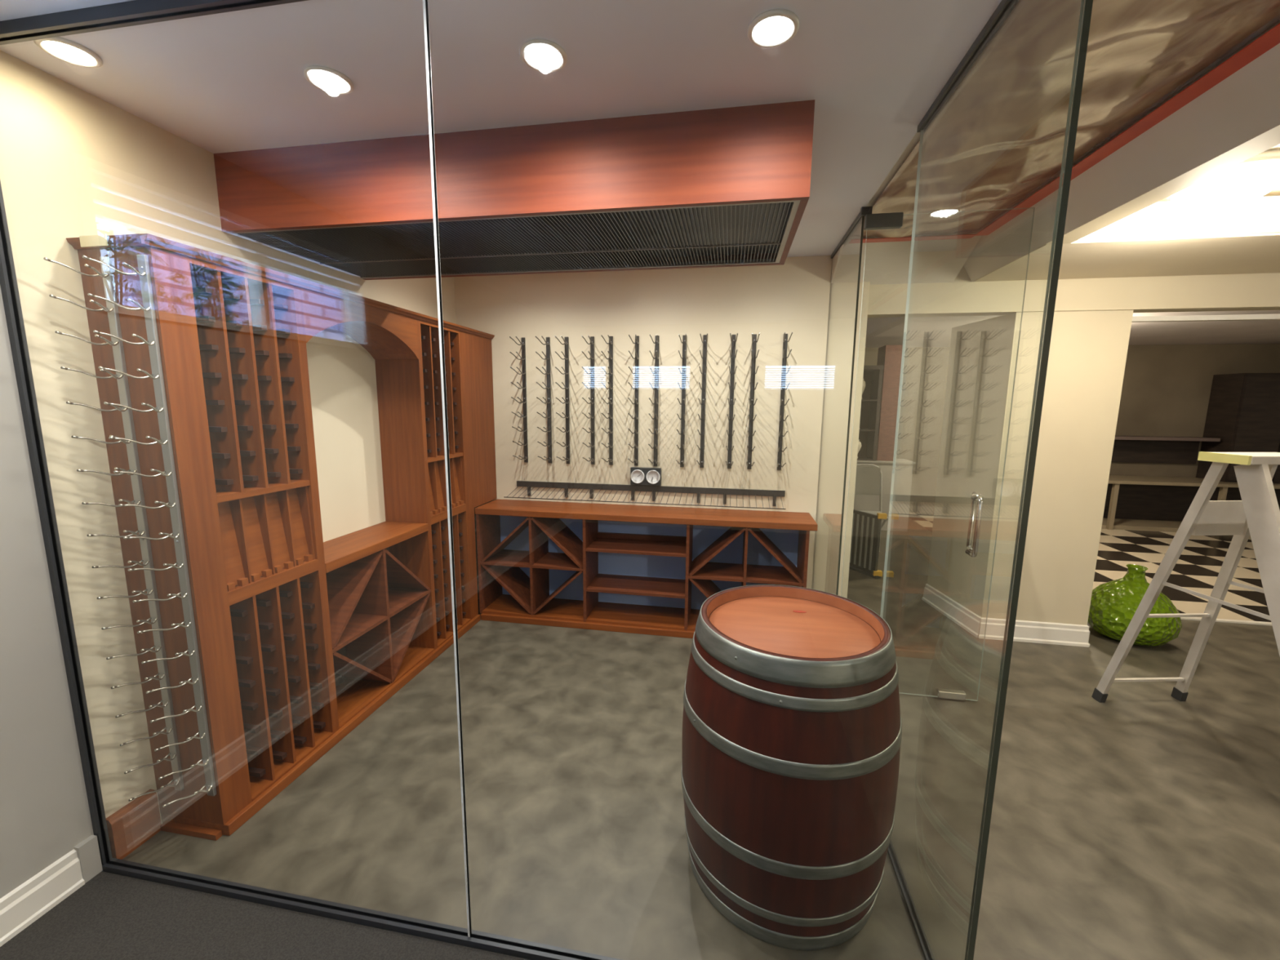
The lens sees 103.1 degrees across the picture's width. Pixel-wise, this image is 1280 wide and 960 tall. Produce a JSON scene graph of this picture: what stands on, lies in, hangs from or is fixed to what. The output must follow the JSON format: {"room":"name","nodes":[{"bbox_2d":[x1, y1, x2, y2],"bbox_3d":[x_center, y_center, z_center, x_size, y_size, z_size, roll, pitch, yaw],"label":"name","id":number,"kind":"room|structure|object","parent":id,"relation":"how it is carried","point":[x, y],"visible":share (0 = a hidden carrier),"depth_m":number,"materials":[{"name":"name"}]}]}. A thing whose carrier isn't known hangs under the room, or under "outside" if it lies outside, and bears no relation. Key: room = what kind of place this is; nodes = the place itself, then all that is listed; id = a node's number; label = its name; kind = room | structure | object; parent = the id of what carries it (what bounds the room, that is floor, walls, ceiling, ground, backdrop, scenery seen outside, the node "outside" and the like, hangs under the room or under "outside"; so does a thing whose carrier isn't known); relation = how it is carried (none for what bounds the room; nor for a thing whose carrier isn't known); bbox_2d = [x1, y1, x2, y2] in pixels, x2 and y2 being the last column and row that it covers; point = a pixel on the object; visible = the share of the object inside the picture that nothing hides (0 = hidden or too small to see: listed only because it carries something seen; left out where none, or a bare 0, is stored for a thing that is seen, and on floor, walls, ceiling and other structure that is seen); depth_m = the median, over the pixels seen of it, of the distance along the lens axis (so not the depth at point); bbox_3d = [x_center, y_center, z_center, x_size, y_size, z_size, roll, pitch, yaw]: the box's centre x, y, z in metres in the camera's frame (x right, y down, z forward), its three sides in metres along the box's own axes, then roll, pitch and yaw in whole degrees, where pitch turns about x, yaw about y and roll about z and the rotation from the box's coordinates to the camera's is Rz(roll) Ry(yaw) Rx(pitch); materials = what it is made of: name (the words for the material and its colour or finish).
{"room":"wine cellar","nodes":[
{"label":"wine cellar","id":0,"kind":"room"},
{"bbox_2d":[0,50,456,898],"bbox_3d":[-2.150,0.254,0.276,0.150,2.578,7.915,2,9,10],"label":"wall","id":1,"kind":"structure","parent":0,"point":[74,163],"depth_m":1.65,"materials":[{"name":"beige paint"}]},
{"bbox_2d":[0,848,84,946],"bbox_3d":[-2.309,1.657,-0.866,0.022,0.128,5.230,2,9,10],"label":"baseboard","id":2,"kind":"structure","parent":1,"relation":"attached to","point":[24,904],"depth_m":1.58,"materials":[{"name":"white wood"}]},
{"bbox_2d":[0,180,112,865],"bbox_3d":[-1.833,0.067,1.567,0.020,2.526,0.026,2,9,10],"label":"trim","id":3,"kind":"structure","parent":1,"relation":"attached to","point":[25,406],"depth_m":1.57,"materials":[{"name":"grey"}]},
{"bbox_2d":[73,835,102,883],"bbox_3d":[-1.851,1.272,1.705,0.020,0.134,0.050,2,9,10],"label":"trim","id":4,"kind":"structure","parent":1,"relation":"attached to","point":[87,851],"depth_m":1.70,"materials":[{"name":"grey paint"}]},
{"bbox_2d":[79,234,107,247],"bbox_3d":[-1.700,-0.744,1.581,0.100,0.032,0.004,2,9,10],"label":"paper tag","id":5,"kind":"object","parent":1,"relation":"attached to","point":[90,240],"visible":1,"depth_m":1.58,"materials":[{"name":"beige paper"}]},
{"bbox_2d":[106,789,161,859],"bbox_3d":[-1.823,1.243,1.833,0.028,0.165,0.143,2,9,10],"label":"baseboard","id":6,"kind":"structure","parent":1,"relation":"attached to","point":[135,823],"depth_m":1.82,"materials":[{"name":"brown wood"}]},
{"bbox_2d":[160,820,222,840],"bbox_3d":[-1.675,1.308,1.896,0.247,0.022,0.023,2,9,10],"label":"trim","id":7,"kind":"structure","parent":1,"relation":"attached to","point":[167,826],"depth_m":1.89,"materials":[{"name":"brown wood"}]},
{"bbox_2d":[66,233,494,339],"bbox_3d":[-1.451,-0.912,2.716,0.311,0.028,2.341,2,9,10],"label":"crown molding","id":8,"kind":"structure","parent":1,"relation":"attached to","point":[138,239],"depth_m":1.87,"materials":[{"name":"wood"}]},
{"bbox_2d":[0,871,529,959],"bbox_3d":[-0.994,1.765,-1.061,2.687,0.006,5.277,2,9,10],"label":"floor","id":9,"kind":"structure","parent":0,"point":[112,916],"depth_m":1.53,"materials":[{"name":"grey carpet"}]},
{"bbox_2d":[0,0,1279,257],"bbox_3d":[-0.371,-0.999,-0.290,3.460,0.100,7.795,2,9,10],"label":"ceiling","id":10,"kind":"structure","parent":0,"point":[872,70],"depth_m":1.51,"materials":[{"name":"paint"}]},
{"bbox_2d":[33,36,102,67],"bbox_3d":[-1.621,-1.214,1.444,0.132,0.009,0.132,2,9,10],"label":"recessed light","id":11,"kind":"object","parent":10,"relation":"in","point":[65,50],"visible":0.92,"depth_m":1.44,"materials":[{"name":"white plastic"}]},
{"bbox_2d":[303,65,354,94],"bbox_3d":[-0.955,-1.226,1.564,0.132,0.009,0.132,2,9,10],"label":"recessed light","id":12,"kind":"object","parent":10,"relation":"in","point":[325,78],"visible":1,"depth_m":1.56,"materials":[{"name":"white"}]},
{"bbox_2d":[213,99,814,279],"bbox_3d":[-0.501,-1.187,2.276,2.314,0.293,0.844,2,9,10],"label":"soffit","id":13,"kind":"structure","parent":10,"relation":"attached to","point":[722,187],"depth_m":1.93,"materials":[{"name":"brown wood"}]},
{"bbox_2d":[520,39,567,71],"bbox_3d":[-0.274,-1.203,1.445,0.132,0.009,0.132,2,9,10],"label":"recessed light","id":14,"kind":"object","parent":10,"relation":"in","point":[540,55],"visible":1,"depth_m":1.44,"materials":[{"name":"white plastic"}]},
{"bbox_2d":[746,8,799,47],"bbox_3d":[0.349,-1.180,1.333,0.132,0.009,0.132,2,9,10],"label":"recessed light","id":15,"kind":"object","parent":10,"relation":"in","point":[773,28],"visible":1,"depth_m":1.33,"materials":[{"name":"white plastic"}]},
{"bbox_2d":[851,0,1279,238],"bbox_3d":[1.240,-1.132,1.022,0.686,0.042,3.950,2,9,10],"label":"plastic sheet","id":16,"kind":"object","parent":10,"relation":"attached to","point":[998,138],"visible":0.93,"depth_m":1.60,"materials":[{"name":"clear plastic"}]},
{"bbox_2d":[848,234,976,243],"bbox_3d":[1.568,-1.396,2.944,0.665,0.004,0.065,2,9,10],"label":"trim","id":17,"kind":"structure","parent":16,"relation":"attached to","point":[960,236],"depth_m":2.94,"materials":[{"name":"brown wood"}]},
{"bbox_2d":[122,512,1279,959],"bbox_3d":[3.020,1.421,1.827,9.580,0.100,12.400,2,9,10],"label":"floor","id":18,"kind":"structure","parent":0,"point":[1143,823],"depth_m":2.08,"materials":[{"name":"concrete"}]},
{"bbox_2d":[43,245,339,824],"bbox_3d":[-1.634,0.239,1.963,0.287,2.027,0.714,2,9,10],"label":"rack","id":19,"kind":"object","parent":18,"relation":"on","point":[233,342],"depth_m":1.86,"materials":[{"name":"brown wood"}]},
{"bbox_2d":[216,479,310,502],"bbox_3d":[-1.616,0.037,2.042,0.281,0.023,0.415,2,9,10],"label":"shelf","id":20,"kind":"object","parent":19,"relation":"attached to","point":[224,495],"depth_m":2.01,"materials":[{"name":"brown wood"}]},
{"bbox_2d":[227,559,318,605],"bbox_3d":[-1.618,0.404,2.097,0.285,0.050,0.415,2,9,10],"label":"shelf","id":21,"kind":"object","parent":19,"relation":"attached to","point":[247,589],"depth_m":2.04,"materials":[{"name":"brown wood"}]},
{"bbox_2d":[160,614,479,835],"bbox_3d":[-1.503,1.154,2.853,0.305,0.045,1.940,2,9,10],"label":"plinth","id":22,"kind":"object","parent":18,"relation":"on","point":[247,812],"visible":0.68,"depth_m":2.29,"materials":[{"name":"brown wood"}]},
{"bbox_2d":[102,857,622,959],"bbox_3d":[-0.521,1.373,1.526,2.707,0.022,0.032,2,9,10],"label":"trim","id":23,"kind":"structure","parent":18,"relation":"on","point":[437,934],"depth_m":1.58,"materials":[{"name":"grey metal"}]},
{"bbox_2d":[0,0,1084,959],"bbox_3d":[-0.503,0.114,1.336,2.681,2.526,0.010,2,9,10],"label":"glass wall","id":24,"kind":"structure","parent":23,"relation":"on","point":[1082,1],"depth_m":1.29,"materials":[{"name":"grey"}]},
{"bbox_2d":[0,0,307,44],"bbox_3d":[-0.498,-1.150,1.147,2.707,0.030,0.032,2,9,10],"label":"trim","id":25,"kind":"structure","parent":24,"relation":"attached to","point":[103,14],"depth_m":1.28,"materials":[{"name":"grey metal"}]},
{"bbox_2d":[422,0,471,937],"bbox_3d":[-0.498,0.114,1.335,0.006,2.526,0.011,2,9,10],"label":"trim","id":26,"kind":"structure","parent":24,"relation":"attached to","point":[424,11],"depth_m":1.30,"materials":[{"name":"white plastic"}]},
{"bbox_2d":[967,0,1093,959],"bbox_3d":[0.822,0.161,1.098,0.012,2.526,0.003,2,9,10],"label":"trim","id":27,"kind":"structure","parent":24,"relation":"attached to","point":[1088,3],"depth_m":1.06,"materials":[{"name":"black metal"}]},
{"bbox_2d":[301,287,434,728],"bbox_3d":[-1.501,0.129,2.703,0.289,2.027,0.805,2,9,10],"label":"display rack","id":28,"kind":"object","parent":18,"relation":"on","point":[376,604],"visible":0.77,"depth_m":2.75,"materials":[{"name":"brown wood"}]},
{"bbox_2d":[332,613,387,653],"bbox_3d":[-1.540,0.772,2.594,0.273,0.018,0.394,2,9,10],"label":"shelf","id":29,"kind":"object","parent":28,"relation":"attached to","point":[358,624],"depth_m":2.64,"materials":[{"name":"brown wood"}]},
{"bbox_2d":[323,520,428,573],"bbox_3d":[-1.503,0.340,2.734,0.289,0.046,0.805,2,9,10],"label":"countertop","id":30,"kind":"structure","parent":28,"relation":"on","point":[339,552],"depth_m":2.71,"materials":[{"name":"brown wood"}]},
{"bbox_2d":[387,587,431,617],"bbox_3d":[-1.469,0.712,2.995,0.273,0.018,0.394,2,9,10],"label":"shelf","id":31,"kind":"object","parent":28,"relation":"attached to","point":[399,598],"depth_m":3.04,"materials":[{"name":"brown wood"}]},
{"bbox_2d":[374,318,471,649],"bbox_3d":[-1.390,0.036,3.329,0.287,2.027,0.480,2,9,10],"label":"rack","id":32,"kind":"object","parent":18,"relation":"on","point":[410,402],"visible":0.78,"depth_m":3.16,"materials":[{"name":"brown wood"}]},
{"bbox_2d":[427,452,462,462],"bbox_3d":[-1.390,-0.151,3.309,0.281,0.023,0.425,2,9,10],"label":"shelf","id":33,"kind":"object","parent":32,"relation":"attached to","point":[439,457],"depth_m":3.28,"materials":[{"name":"brown wood"}]},
{"bbox_2d":[431,503,466,524],"bbox_3d":[-1.391,0.216,3.363,0.285,0.050,0.425,2,9,10],"label":"shelf","id":34,"kind":"object","parent":32,"relation":"attached to","point":[439,515],"depth_m":3.30,"materials":[{"name":"brown wood"}]},
{"bbox_2d":[459,330,497,618],"bbox_3d":[-1.179,-0.027,3.764,0.020,2.027,0.457,2,9,10],"label":"panel","id":35,"kind":"object","parent":18,"relation":"on","point":[476,350],"visible":0.93,"depth_m":3.68,"materials":[{"name":"brown wood"}]},
{"bbox_2d":[475,514,598,622],"bbox_3d":[-0.757,0.608,3.838,0.821,0.755,0.353,2,9,10],"label":"bin","id":36,"kind":"object","parent":18,"relation":"on","point":[528,566],"visible":0.88,"depth_m":3.81,"materials":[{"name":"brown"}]},
{"bbox_2d":[480,549,529,567],"bbox_3d":[-0.954,0.593,3.867,0.382,0.018,0.341,2,9,10],"label":"shelf","id":37,"kind":"object","parent":36,"relation":"attached to","point":[508,557],"depth_m":3.80,"materials":[{"name":"brown wood"}]},
{"bbox_2d":[532,551,582,571],"bbox_3d":[-0.561,0.607,3.799,0.382,0.018,0.341,2,9,10],"label":"shelf","id":38,"kind":"object","parent":36,"relation":"attached to","point":[548,560],"depth_m":3.73,"materials":[{"name":"brown wood"}]},
{"bbox_2d":[475,498,817,531],"bbox_3d":[0.005,0.240,3.641,2.369,0.046,0.364,2,9,10],"label":"countertop","id":39,"kind":"structure","parent":36,"relation":"on","point":[552,509],"depth_m":3.55,"materials":[{"name":"brown wood"}]},
{"bbox_2d":[480,613,694,638],"bbox_3d":[-0.016,1.032,3.758,2.305,0.045,0.373,2,9,10],"label":"plinth","id":40,"kind":"object","parent":18,"relation":"on","point":[520,620],"visible":0.24,"depth_m":3.63,"materials":[{"name":"brown wood"}]},
{"bbox_2d":[586,520,686,630],"bbox_3d":[-0.006,0.635,3.707,0.705,0.755,0.353,2,9,10],"label":"shelf unit","id":41,"kind":"object","parent":18,"relation":"on","point":[640,581],"visible":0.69,"depth_m":3.81,"materials":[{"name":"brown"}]},
{"bbox_2d":[684,524,809,631],"bbox_3d":[0.733,0.660,3.579,0.795,0.755,0.353,2,9,10],"label":"bin","id":42,"kind":"object","parent":18,"relation":"on","point":[718,558],"visible":0.62,"depth_m":3.64,"materials":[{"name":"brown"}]},
{"bbox_2d":[688,560,743,582],"bbox_3d":[0.542,0.645,3.607,0.368,0.018,0.341,2,9,10],"label":"shelf","id":43,"kind":"object","parent":42,"relation":"attached to","point":[726,571],"depth_m":3.56,"materials":[{"name":"brown wood"}]},
{"bbox_2d":[746,564,803,586],"bbox_3d":[0.922,0.659,3.541,0.368,0.018,0.341,2,9,10],"label":"shelf","id":44,"kind":"object","parent":42,"relation":"attached to","point":[774,574],"depth_m":3.50,"materials":[{"name":"brown wood"}]},
{"bbox_2d":[681,584,902,950],"bbox_3d":[0.499,0.901,1.755,0.705,0.906,0.705,2,9,10],"label":"wine barrel","id":45,"kind":"object","parent":18,"relation":"on","point":[792,722],"visible":1,"depth_m":1.47,"materials":[{"name":"brown wood"}]},
{"bbox_2d":[854,463,888,551],"bbox_3d":[2.408,0.320,5.544,0.473,0.958,0.607,2,9,10],"label":"folding chair","id":46,"kind":"object","parent":18,"relation":"on","point":[868,480],"visible":0.36,"depth_m":5.61,"materials":[{"name":"grey"}]},
{"bbox_2d":[848,509,898,578],"bbox_3d":[2.155,0.589,4.916,0.157,0.615,0.607,-6,11,-36],"label":"sawhorse","id":47,"kind":"object","parent":18,"relation":"on","point":[866,526],"visible":0.72,"depth_m":4.84,"materials":[{"name":"grey metal"}]},
{"bbox_2d":[887,840,934,959],"bbox_3d":[0.892,1.359,1.743,0.024,0.012,0.887,2,9,10],"label":"trim","id":48,"kind":"structure","parent":18,"relation":"on","point":[921,939],"depth_m":1.63,"materials":[{"name":"grey metal"}]},
{"bbox_2d":[811,0,1013,959],"bbox_3d":[1.040,-0.014,2.320,0.010,2.558,2.504,2,9,10],"label":"glass wall","id":49,"kind":"structure","parent":48,"relation":"on","point":[1001,17],"depth_m":1.97,"materials":[{"name":"grey"}]},
{"bbox_2d":[831,212,862,258],"bbox_3d":[1.200,-1.412,2.961,0.024,0.020,0.795,2,9,10],"label":"trim","id":50,"kind":"structure","parent":49,"relation":"attached to","point":[859,216],"depth_m":2.88,"materials":[{"name":"grey metal"}]},
{"bbox_2d":[840,206,1035,701],"bbox_3d":[1.476,-0.075,2.661,0.778,2.569,0.185,2,9,10],"label":"door","id":51,"kind":"structure","parent":49,"relation":"in","point":[879,220],"depth_m":2.58,"materials":[{"name":"grey"}]},
{"bbox_2d":[916,0,1017,132],"bbox_3d":[0.912,-1.173,1.347,0.024,0.020,0.919,2,9,10],"label":"trim","id":52,"kind":"structure","parent":49,"relation":"attached to","point":[1003,4],"depth_m":1.43,"materials":[{"name":"grey metal"}]},
{"bbox_2d":[1087,564,1182,645],"bbox_3d":[3.430,0.853,3.548,0.510,0.520,0.510,2,9,10],"label":"vase","id":53,"kind":"object","parent":18,"relation":"on","point":[1114,603],"visible":0.86,"depth_m":3.44,"materials":[{"name":"green ceramic"}]},
{"bbox_2d":[1091,451,1279,702],"bbox_3d":[2.774,0.603,2.220,0.603,1.426,1.088,0,9,-6],"label":"step ladder","id":54,"kind":"object","parent":18,"relation":"on","point":[1257,515],"visible":1,"depth_m":2.33,"materials":[{"name":"metal"}]},
{"bbox_2d":[1191,500,1245,535],"bbox_3d":[2.667,0.175,2.337,0.243,0.160,0.012,0,9,-4],"label":"shelf","id":55,"kind":"object","parent":54,"relation":"attached to","point":[1219,517],"depth_m":2.33,"materials":[{"name":"metal"}]},
{"bbox_2d":[1101,475,1279,535],"bbox_3d":[7.117,0.322,6.840,3.100,0.660,0.610,2,9,10],"label":"bench","id":56,"kind":"object","parent":18,"relation":"on","point":[1140,503],"visible":0.42,"depth_m":7.04,"materials":[{"name":"brown wood"}]},
{"bbox_2d":[1195,373,1279,484],"bbox_3d":[8.127,-0.672,6.609,1.000,1.389,0.440,2,9,10],"label":"cabinet","id":57,"kind":"object","parent":56,"relation":"on","point":[1243,411],"visible":0.86,"depth_m":6.47,"materials":[{"name":"brown wood"}]},
{"bbox_2d":[1180,617,1271,625],"bbox_3d":[5.723,1.115,3.649,4.900,0.012,0.040,2,9,10],"label":"trim","id":58,"kind":"structure","parent":18,"relation":"on","point":[1226,620],"depth_m":3.85,"materials":[{"name":"white"}]},
{"bbox_2d":[453,255,1279,599],"bbox_3d":[3.324,-0.254,3.241,9.580,2.800,0.155,2,9,10],"label":"wall","id":59,"kind":"structure","parent":0,"point":[771,301],"depth_m":3.60,"materials":[{"name":"beige paint"}]},
{"bbox_2d":[509,336,528,462],"bbox_3d":[-0.890,-0.585,3.767,0.054,0.935,0.193,2,9,10],"label":"strip","id":60,"kind":"object","parent":59,"relation":"attached to","point":[525,458],"visible":1,"depth_m":3.83,"materials":[{"name":"grey metal"}]},
{"bbox_2d":[535,335,551,462],"bbox_3d":[-0.700,-0.579,3.734,0.054,0.935,0.193,2,9,10],"label":"strip","id":61,"kind":"object","parent":59,"relation":"attached to","point":[548,339],"visible":1,"depth_m":3.79,"materials":[{"name":"grey metal"}]},
{"bbox_2d":[554,335,569,463],"bbox_3d":[-0.559,-0.574,3.709,0.054,0.935,0.193,2,9,10],"label":"strip","id":62,"kind":"object","parent":59,"relation":"attached to","point":[566,341],"visible":1,"depth_m":3.77,"materials":[{"name":"grey metal"}]},
{"bbox_2d":[581,335,595,464],"bbox_3d":[-0.367,-0.567,3.676,0.054,0.935,0.193,2,9,10],"label":"strip","id":63,"kind":"object","parent":59,"relation":"attached to","point":[591,338],"visible":1,"depth_m":3.73,"materials":[{"name":"grey metal"}]},
{"bbox_2d":[600,334,613,465],"bbox_3d":[-0.229,-0.562,3.652,0.054,0.935,0.193,2,9,10],"label":"strip","id":64,"kind":"object","parent":59,"relation":"attached to","point":[611,338],"visible":1,"depth_m":3.71,"materials":[{"name":"grey metal"}]},
{"bbox_2d":[627,334,639,466],"bbox_3d":[-0.040,-0.556,3.619,0.054,0.935,0.193,2,9,10],"label":"strip","id":65,"kind":"object","parent":59,"relation":"attached to","point":[637,337],"visible":1,"depth_m":3.68,"materials":[{"name":"grey metal"}]},
{"bbox_2d":[503,480,786,509],"bbox_3d":[0.015,0.114,3.680,2.020,0.113,0.248,2,9,10],"label":"wire rack","id":66,"kind":"object","parent":59,"relation":"attached to","point":[591,486],"visible":1,"depth_m":3.74,"materials":[{"name":"grey metal"}]},
{"bbox_2d":[630,466,661,485],"bbox_3d":[0.043,-0.026,3.759,0.228,0.131,0.043,2,9,10],"label":"gauge","id":67,"kind":"object","parent":59,"relation":"attached to","point":[642,476],"visible":1,"depth_m":3.74,"materials":[{"name":"grey metal"}]},
{"bbox_2d":[648,333,659,466],"bbox_3d":[0.103,-0.551,3.594,0.054,0.935,0.193,2,9,10],"label":"strip","id":68,"kind":"object","parent":59,"relation":"attached to","point":[657,337],"visible":1,"depth_m":3.66,"materials":[{"name":"grey metal"}]},
{"bbox_2d":[675,333,686,466],"bbox_3d":[0.296,-0.544,3.561,0.054,0.935,0.193,2,9,10],"label":"strip","id":69,"kind":"object","parent":59,"relation":"attached to","point":[684,337],"visible":1,"depth_m":3.63,"materials":[{"name":"grey metal"}]},
{"bbox_2d":[696,333,707,467],"bbox_3d":[0.437,-0.539,3.536,0.054,0.935,0.193,2,9,10],"label":"strip","id":70,"kind":"object","parent":59,"relation":"attached to","point":[704,341],"visible":1,"depth_m":3.60,"materials":[{"name":"grey metal"}]},
{"bbox_2d":[725,333,737,468],"bbox_3d":[0.631,-0.532,3.503,0.054,0.935,0.193,2,9,10],"label":"strip","id":71,"kind":"object","parent":59,"relation":"attached to","point":[732,371],"visible":1,"depth_m":3.57,"materials":[{"name":"grey metal"}]},
{"bbox_2d":[746,333,759,469],"bbox_3d":[0.770,-0.527,3.478,0.054,0.935,0.193,2,9,10],"label":"strip","id":72,"kind":"object","parent":59,"relation":"attached to","point":[754,340],"visible":1,"depth_m":3.54,"materials":[{"name":"grey metal"}]},
{"bbox_2d":[777,332,792,470],"bbox_3d":[0.972,-0.520,3.443,0.054,0.935,0.193,2,9,10],"label":"strip","id":73,"kind":"object","parent":59,"relation":"attached to","point":[785,341],"visible":1,"depth_m":3.51,"materials":[{"name":"grey metal"}]},
{"bbox_2d":[1131,313,1279,322],"bbox_3d":[5.557,-0.945,2.788,5.074,0.060,0.040,2,9,10],"label":"trim opening","id":74,"kind":"structure","parent":59,"relation":"attached to","point":[1232,317],"depth_m":3.13,"materials":[{"name":"white"}]},
{"bbox_2d":[853,458,915,531],"bbox_3d":[2.679,0.162,6.834,1.690,0.900,0.440,2,9,10],"label":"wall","id":75,"kind":"structure","parent":0,"point":[904,468],"depth_m":6.53,"materials":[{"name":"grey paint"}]},
{"bbox_2d":[857,365,884,461],"bbox_3d":[2.819,-0.871,6.646,0.500,1.199,0.380,2,9,10],"label":"hutch","id":76,"kind":"object","parent":75,"relation":"on","point":[873,375],"visible":0.4,"depth_m":6.65,"materials":[{"name":"brown wood"}]},
{"bbox_2d":[857,440,861,457],"bbox_3d":[2.813,-0.406,6.644,0.150,0.240,0.150,2,9,10],"label":"vase","id":77,"kind":"object","parent":76,"relation":"on","point":[859,442],"visible":0.2,"depth_m":6.58,"materials":[{"name":"beige ceramic"}]},
{"bbox_2d":[861,378,865,399],"bbox_3d":[2.829,-1.166,6.528,0.120,0.260,0.120,2,9,10],"label":"vase","id":78,"kind":"object","parent":76,"relation":"on","point":[864,381],"visible":0.23,"depth_m":6.48,"materials":[{"name":"beige ceramic"}]},
{"bbox_2d":[857,456,872,460],"bbox_3d":[2.814,-0.288,6.733,0.420,0.020,0.320,2,9,10],"label":"shelf","id":79,"kind":"object","parent":76,"relation":"attached to","point":[860,458],"depth_m":6.63,"materials":[{"name":"brown wood"}]},
{"bbox_2d":[859,428,875,431],"bbox_3d":[2.817,-0.663,6.677,0.420,0.020,0.320,2,9,10],"label":"shelf","id":80,"kind":"object","parent":76,"relation":"attached to","point":[860,429],"depth_m":6.51,"materials":[{"name":"brown wood"}]},
{"bbox_2d":[861,399,877,401],"bbox_3d":[2.821,-1.039,6.620,0.420,0.020,0.320,2,9,10],"label":"shelf","id":81,"kind":"object","parent":76,"relation":"attached to","point":[862,400],"depth_m":6.45,"materials":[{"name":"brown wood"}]},
{"bbox_2d":[875,345,902,461],"bbox_3d":[3.201,-0.987,6.596,0.220,1.449,0.350,2,9,10],"label":"brick pier","id":82,"kind":"object","parent":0,"point":[890,357],"visible":0.71,"depth_m":6.43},
{"bbox_2d":[831,227,983,284],"bbox_3d":[1.613,-1.461,3.129,0.753,0.410,0.360,2,9,10],"label":"ceiling","id":83,"kind":"structure","parent":0,"point":[934,261],"depth_m":3.14,"materials":[{"name":"paint"}]},
{"bbox_2d":[927,309,1133,625],"bbox_3d":[2.713,-0.023,3.687,0.770,2.200,0.665,2,9,10],"label":"wall pillar","id":84,"kind":"structure","parent":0,"point":[1088,351],"depth_m":3.40,"materials":[{"name":"beige paint"}]},
{"bbox_2d":[921,583,1089,647],"bbox_3d":[2.702,0.994,3.835,0.820,0.145,0.703,2,9,10],"label":"baseboard","id":85,"kind":"structure","parent":84,"relation":"attached to","point":[1036,632],"depth_m":3.52,"materials":[{"name":"white wood"}]},
{"bbox_2d":[863,343,1279,513],"bbox_3d":[4.102,-0.900,7.593,9.580,2.800,0.120,2,9,10],"label":"wall","id":86,"kind":"structure","parent":0,"point":[1166,390],"depth_m":7.01,"materials":[{"name":"beige paint"}]},
{"bbox_2d":[1111,435,1220,463],"bbox_3d":[6.609,-0.417,6.980,2.000,0.370,0.320,2,9,10],"label":"wall shelf","id":87,"kind":"object","parent":86,"relation":"attached to","point":[1131,449],"visible":0.57,"depth_m":7.01,"materials":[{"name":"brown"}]},
{"bbox_2d":[865,310,1279,347],"bbox_3d":[5.054,-1.743,5.013,6.880,0.350,4.330,2,9,10],"label":"ceiling","id":88,"kind":"structure","parent":0,"point":[922,331],"depth_m":5.65,"materials":[{"name":"white paint"}]},
{"bbox_2d":[963,20,1279,281],"bbox_3d":[1.389,-0.907,-0.578,0.110,0.410,7.820,2,9,10],"label":"ceiling beam","id":89,"kind":"structure","parent":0,"point":[1245,105],"depth_m":1.77,"materials":[{"name":"paint"}]},
{"bbox_2d":[975,22,1279,235],"bbox_3d":[1.588,-1.098,0.955,0.075,0.004,3.930,2,9,10],"label":"tape","id":90,"kind":"object","parent":89,"relation":"attached to","point":[1271,38],"visible":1,"depth_m":1.66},
{"bbox_2d":[973,195,1279,281],"bbox_3d":[5.020,-1.310,2.327,6.000,0.410,0.780,2,9,10],"label":"ceiling","id":91,"kind":"structure","parent":0,"point":[1253,253],"depth_m":2.72,"materials":[{"name":"paint"}]},
{"bbox_2d":[1046,124,1279,244],"bbox_3d":[1.429,-0.847,-0.977,0.110,0.410,7.040,2,9,10],"label":"ceiling beam","id":92,"kind":"structure","parent":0,"point":[1269,139],"depth_m":1.78,"materials":[{"name":"beige paint"}]},
{"bbox_2d":[1159,144,1279,201],"bbox_3d":[4.388,-0.758,-1.493,5.900,0.100,7.040,2,9,10],"label":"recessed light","id":93,"kind":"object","parent":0,"point":[1275,192],"depth_m":2.28,"materials":[{"name":"paint"}]},
{"bbox_2d":[1076,195,1279,240],"bbox_3d":[4.387,-0.615,-1.471,5.900,0.130,7.040,2,9,10],"label":"ceiling","id":94,"kind":"structure","parent":93,"relation":"attached to","point":[1260,215],"depth_m":2.34,"materials":[{"name":"white paint"}]},
{"bbox_2d":[1170,149,1279,209],"bbox_3d":[2.404,-1.198,2.082,0.360,0.125,0.360,2,9,10],"label":"dome lamp","id":95,"kind":"object","parent":93,"relation":"attached to","point":[1252,178],"visible":0.84,"depth_m":2.00,"materials":[{"name":"white glass"}]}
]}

